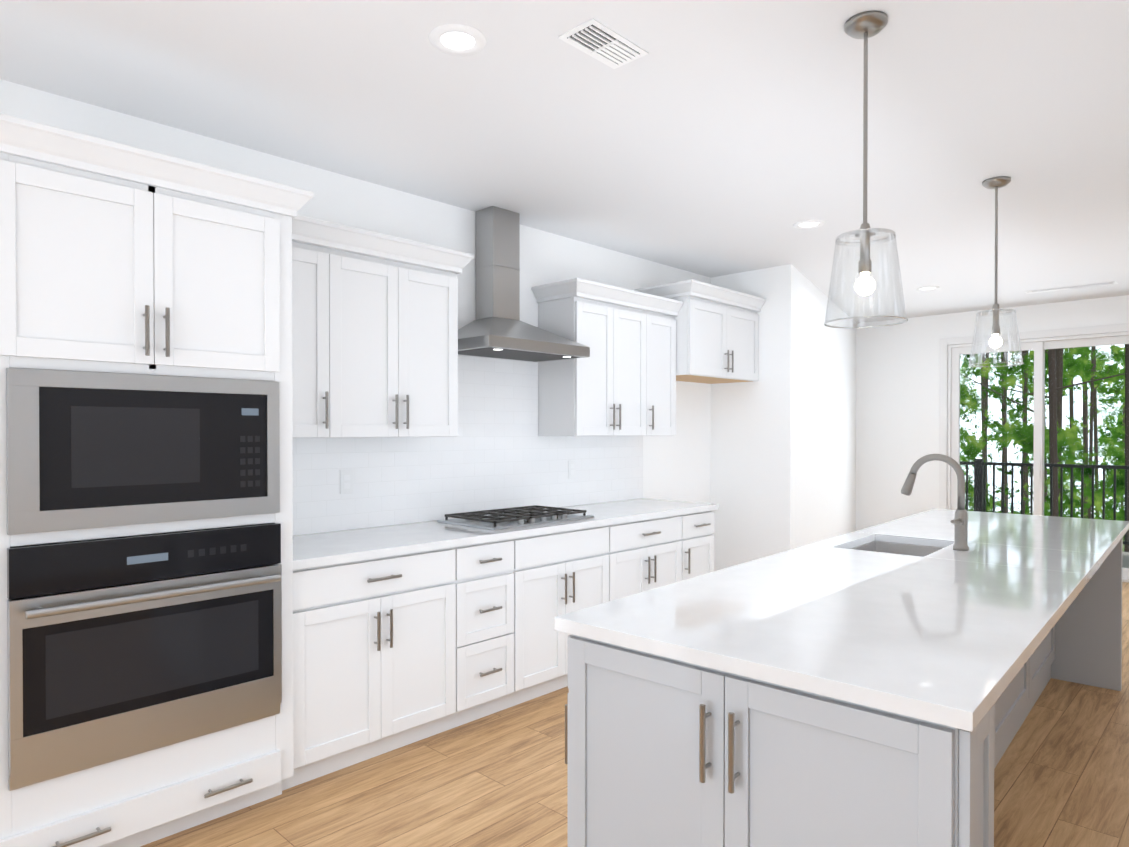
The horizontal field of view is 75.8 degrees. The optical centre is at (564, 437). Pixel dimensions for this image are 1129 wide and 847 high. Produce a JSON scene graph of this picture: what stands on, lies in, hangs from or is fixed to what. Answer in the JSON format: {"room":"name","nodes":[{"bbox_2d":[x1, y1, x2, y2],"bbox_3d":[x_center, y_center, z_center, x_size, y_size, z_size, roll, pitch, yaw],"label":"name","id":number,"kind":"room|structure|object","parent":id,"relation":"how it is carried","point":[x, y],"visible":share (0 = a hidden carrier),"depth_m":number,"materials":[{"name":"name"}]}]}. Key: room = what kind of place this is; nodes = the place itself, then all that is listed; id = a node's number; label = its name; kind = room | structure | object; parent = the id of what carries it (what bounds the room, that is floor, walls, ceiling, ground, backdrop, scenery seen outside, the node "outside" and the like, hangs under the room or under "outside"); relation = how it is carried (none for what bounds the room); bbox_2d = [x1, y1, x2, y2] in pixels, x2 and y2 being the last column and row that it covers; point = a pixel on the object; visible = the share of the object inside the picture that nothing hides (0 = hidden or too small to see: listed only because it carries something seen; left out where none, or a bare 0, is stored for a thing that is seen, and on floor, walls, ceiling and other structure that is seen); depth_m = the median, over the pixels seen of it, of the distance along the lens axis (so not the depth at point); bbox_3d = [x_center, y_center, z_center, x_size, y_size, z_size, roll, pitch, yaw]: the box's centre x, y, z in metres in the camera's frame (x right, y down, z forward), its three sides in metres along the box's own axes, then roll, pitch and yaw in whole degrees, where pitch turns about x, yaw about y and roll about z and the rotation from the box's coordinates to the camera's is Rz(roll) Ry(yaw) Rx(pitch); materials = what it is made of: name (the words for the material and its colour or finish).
{"room":"kitchen","nodes":[
{"label":"kitchen","id":0,"kind":"room"},
{"bbox_2d":[0,79,710,535],"bbox_3d":[-1.936,0.046,2.782,0.120,2.660,8.920,0,1,44],"label":"wall","id":1,"kind":"structure","parent":0,"point":[678,465],"depth_m":3.99,"materials":[{"name":"white paint"}]},
{"bbox_2d":[292,215,474,437],"bbox_3d":[-0.968,-0.460,3.418,0.385,0.922,1.081,0,1,44],"label":"upper cabinet","id":2,"kind":"object","parent":1,"relation":"attached to","point":[374,335],"visible":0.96,"depth_m":3.32,"materials":[{"name":"white wood"}]},
{"bbox_2d":[292,355,642,535],"bbox_3d":[-0.451,-0.066,4.232,0.008,1.039,2.950,0,1,44],"label":"tile backsplash","id":3,"kind":"structure","parent":1,"relation":"attached to","point":[497,452],"depth_m":4.15,"materials":[{"name":"white tile"}]},
{"bbox_2d":[340,470,353,493],"bbox_3d":[-1.074,0.220,3.577,0.006,0.116,0.072,0,1,44],"label":"electrical outlet plate","id":4,"kind":"object","parent":3,"relation":"attached to","point":[346,482],"depth_m":3.57,"materials":[{"name":"white plastic"}]},
{"bbox_2d":[568,460,575,478],"bbox_3d":[0.050,0.211,4.744,0.006,0.116,0.072,0,1,44],"label":"electrical outlet plate","id":5,"kind":"object","parent":3,"relation":"attached to","point":[571,464],"depth_m":4.74,"materials":[{"name":"white plastic"}]},
{"bbox_2d":[458,206,589,361],"bbox_3d":[-0.279,-0.875,4.073,0.451,0.834,0.760,0,1,44],"label":"range hood","id":6,"kind":"object","parent":1,"relation":"attached to","point":[497,328],"visible":0.96,"depth_m":4.08,"materials":[{"name":"silver metal"}]},
{"bbox_2d":[531,278,682,435],"bbox_3d":[0.307,-0.470,4.743,0.385,0.922,1.078,0,1,44],"label":"upper cabinet","id":7,"kind":"object","parent":1,"relation":"attached to","point":[620,380],"visible":1,"depth_m":4.52,"materials":[{"name":"white wood"}]},
{"bbox_2d":[634,279,765,383],"bbox_3d":[1.030,-0.750,5.412,0.495,0.634,1.004,0,1,44],"label":"upper cabinet","id":8,"kind":"object","parent":1,"relation":"attached to","point":[717,334],"visible":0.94,"depth_m":5.20,"materials":[{"name":"white wood"}]},
{"bbox_2d":[0,0,1128,322],"bbox_3d":[1.378,-1.308,1.976,7.600,0.060,12.370,0,1,44],"label":"ceiling","id":9,"kind":"structure","parent":0,"point":[712,138],"depth_m":2.88,"materials":[{"name":"white paint"}]},
{"bbox_2d":[429,24,485,55],"bbox_3d":[-0.344,-1.277,2.336,0.183,0.007,0.183,0,1,35],"label":"recessed light","id":10,"kind":"object","parent":9,"relation":"in","point":[458,39],"depth_m":2.33,"materials":[{"name":"white plastic"}]},
{"bbox_2d":[558,18,648,68],"bbox_3d":[0.130,-1.276,2.366,0.150,0.009,0.280,0,1,44],"label":"ceiling vent","id":11,"kind":"object","parent":9,"relation":"in","point":[600,42],"visible":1,"depth_m":2.35,"materials":[{"name":"white metal"}]},
{"bbox_2d":[793,220,824,228],"bbox_3d":[1.483,-1.293,4.408,0.183,0.007,0.183,0,1,35],"label":"recessed light","id":12,"kind":"object","parent":9,"relation":"in","point":[805,224],"depth_m":4.40,"materials":[{"name":"white plastic"}]},
{"bbox_2d":[824,11,907,328],"bbox_3d":[0.929,-0.817,2.240,0.240,0.926,0.240,0,1,44],"label":"pendant light","id":13,"kind":"object","parent":9,"relation":"hanging from","point":[866,25],"visible":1,"depth_m":2.23,"materials":[{"name":"clear glass"}]},
{"bbox_2d":[916,286,938,290],"bbox_3d":[3.192,-1.307,6.372,0.183,0.007,0.183,0,1,35],"label":"recessed light","id":14,"kind":"object","parent":9,"relation":"in","point":[925,288],"depth_m":6.36,"materials":[{"name":"white"}]},
{"bbox_2d":[968,176,1023,366],"bbox_3d":[2.172,-0.827,3.650,0.240,0.926,0.240,0,1,44],"label":"pendant light","id":15,"kind":"object","parent":9,"relation":"hanging from","point":[995,341],"visible":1,"depth_m":3.64,"materials":[{"name":"clear glass"}]},
{"bbox_2d":[1025,281,1117,293],"bbox_3d":[4.423,-1.306,6.353,0.660,0.009,0.130,0,1,44],"label":"ceiling vent","id":16,"kind":"object","parent":9,"relation":"in","point":[1072,287],"visible":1,"depth_m":6.31,"materials":[{"name":"white metal"}]},
{"bbox_2d":[140,582,1128,846],"bbox_3d":[1.378,1.412,1.997,7.600,0.060,12.370,0,1,44],"label":"floor","id":17,"kind":"structure","parent":0,"point":[1060,776],"depth_m":2.82,"materials":[{"name":"brown wood"}]},
{"bbox_2d":[0,113,313,846],"bbox_3d":[-1.539,0.231,2.601,0.702,2.292,1.008,0,1,44],"label":"tall cabinet","id":18,"kind":"object","parent":17,"relation":"on","point":[118,258],"visible":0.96,"depth_m":2.34,"materials":[{"name":"white wood"}]},
{"bbox_2d":[6,368,279,534],"bbox_3d":[-1.499,0.037,2.542,0.492,0.480,0.800,0,1,44],"label":"microwave","id":19,"kind":"object","parent":18,"relation":"in","point":[84,450],"visible":0.96,"depth_m":2.32,"materials":[{"name":"silver metal"}]},
{"bbox_2d":[7,523,281,790],"bbox_3d":[-1.508,0.667,2.555,0.668,0.700,0.800,0,1,44],"label":"wall oven","id":20,"kind":"object","parent":18,"relation":"in","point":[118,648],"visible":0.9,"depth_m":2.31,"materials":[{"name":"silver metal"}]},
{"bbox_2d":[282,498,718,790],"bbox_3d":[-0.214,0.911,4.019,0.651,0.910,2.978,0,1,44],"label":"base cabinet","id":21,"kind":"object","parent":17,"relation":"on","point":[406,634],"depth_m":3.31,"materials":[{"name":"white wood"}]},
{"bbox_2d":[437,505,593,529],"bbox_3d":[-0.259,0.435,4.002,0.470,0.042,0.740,0,1,44],"label":"gas cooktop","id":22,"kind":"object","parent":21,"relation":"in","point":[505,518],"visible":1,"depth_m":3.89,"materials":[{"name":"silver metal"}]},
{"bbox_2d":[554,529,1127,846],"bbox_3d":[1.499,0.938,2.925,0.991,0.874,3.597,0,1,41],"label":"kitchen island","id":23,"kind":"object","parent":17,"relation":"on","point":[662,749],"depth_m":1.59,"materials":[{"name":"white wood"}]},
{"bbox_2d":[554,509,1128,724],"bbox_3d":[1.524,0.482,2.925,0.980,0.035,3.580,0,1,41],"label":"island countertop","id":24,"kind":"structure","parent":23,"relation":"on","point":[942,633],"depth_m":1.97,"materials":[{"name":"white stone"}]},
{"bbox_2d":[852,541,943,556],"bbox_3d":[1.442,0.593,3.145,0.398,0.188,0.578,0,1,41],"label":"undermount sink","id":25,"kind":"object","parent":24,"relation":"in","point":[901,548],"visible":0.08,"depth_m":3.37,"materials":[{"name":"silver metal"}]},
{"bbox_2d":[901,454,968,550],"bbox_3d":[1.525,0.266,3.022,0.266,0.394,0.171,0,1,41],"label":"faucet","id":26,"kind":"object","parent":24,"relation":"on","point":[960,521],"visible":1,"depth_m":2.99,"materials":[{"name":"silver metal"}]},
{"bbox_2d":[710,264,855,570],"bbox_3d":[2.274,0.012,7.230,1.620,2.660,3.330,0,1,44],"label":"wall","id":27,"kind":"structure","parent":0,"point":[783,454],"depth_m":5.80,"materials":[{"name":"white paint"}]},
{"bbox_2d":[856,295,1128,530],"bbox_3d":[5.625,0.018,6.400,7.600,2.660,0.120,0,1,44],"label":"wall","id":28,"kind":"structure","parent":0,"point":[897,396],"depth_m":8.06,"materials":[{"name":"white paint"}]},
{"bbox_2d":[939,323,1128,582],"bbox_3d":[4.735,0.142,7.243,1.800,2.400,0.136,0,1,44],"label":"door frame","id":29,"kind":"structure","parent":28,"relation":"attached to","point":[951,352],"depth_m":7.28,"materials":[{"name":"white"}]},
{"label":"outside","id":30,"kind":"structure","parent":0,"visible":0},
{"bbox_2d":[960,344,1124,517],"bbox_3d":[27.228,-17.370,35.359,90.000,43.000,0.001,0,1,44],"label":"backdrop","id":31,"kind":"structure","parent":30,"point":[996,408],"depth_m":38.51,"materials":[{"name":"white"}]},
{"bbox_2d":[1122,552,1128,567],"bbox_3d":[5.486,1.405,8.141,5.800,0.100,2.179,0,1,44],"label":"floor","id":32,"kind":"structure","parent":30,"point":[1125,560],"depth_m":8.04,"materials":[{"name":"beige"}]},
{"bbox_2d":[960,459,1128,544],"bbox_3d":[6.188,0.820,8.834,5.845,1.060,0.090,0,1,44],"label":"railing","id":33,"kind":"object","parent":32,"relation":"on","point":[979,502],"depth_m":9.12,"materials":[{"name":"black metal"}]},
{"bbox_3d":[27.835,4.074,36.151,90.000,0.100,69.150,0,1,44],"label":"ground","id":34,"kind":"structure","parent":30,"visible":0},
{"bbox_2d":[960,344,1128,551],"bbox_3d":[13.617,-9.258,24.158,30.000,26.945,25.704,0,1,44],"label":"trees","id":35,"kind":"object","parent":34,"relation":"on","point":[1090,375],"depth_m":16.47,"materials":[{"name":"green plant"}]}
]}

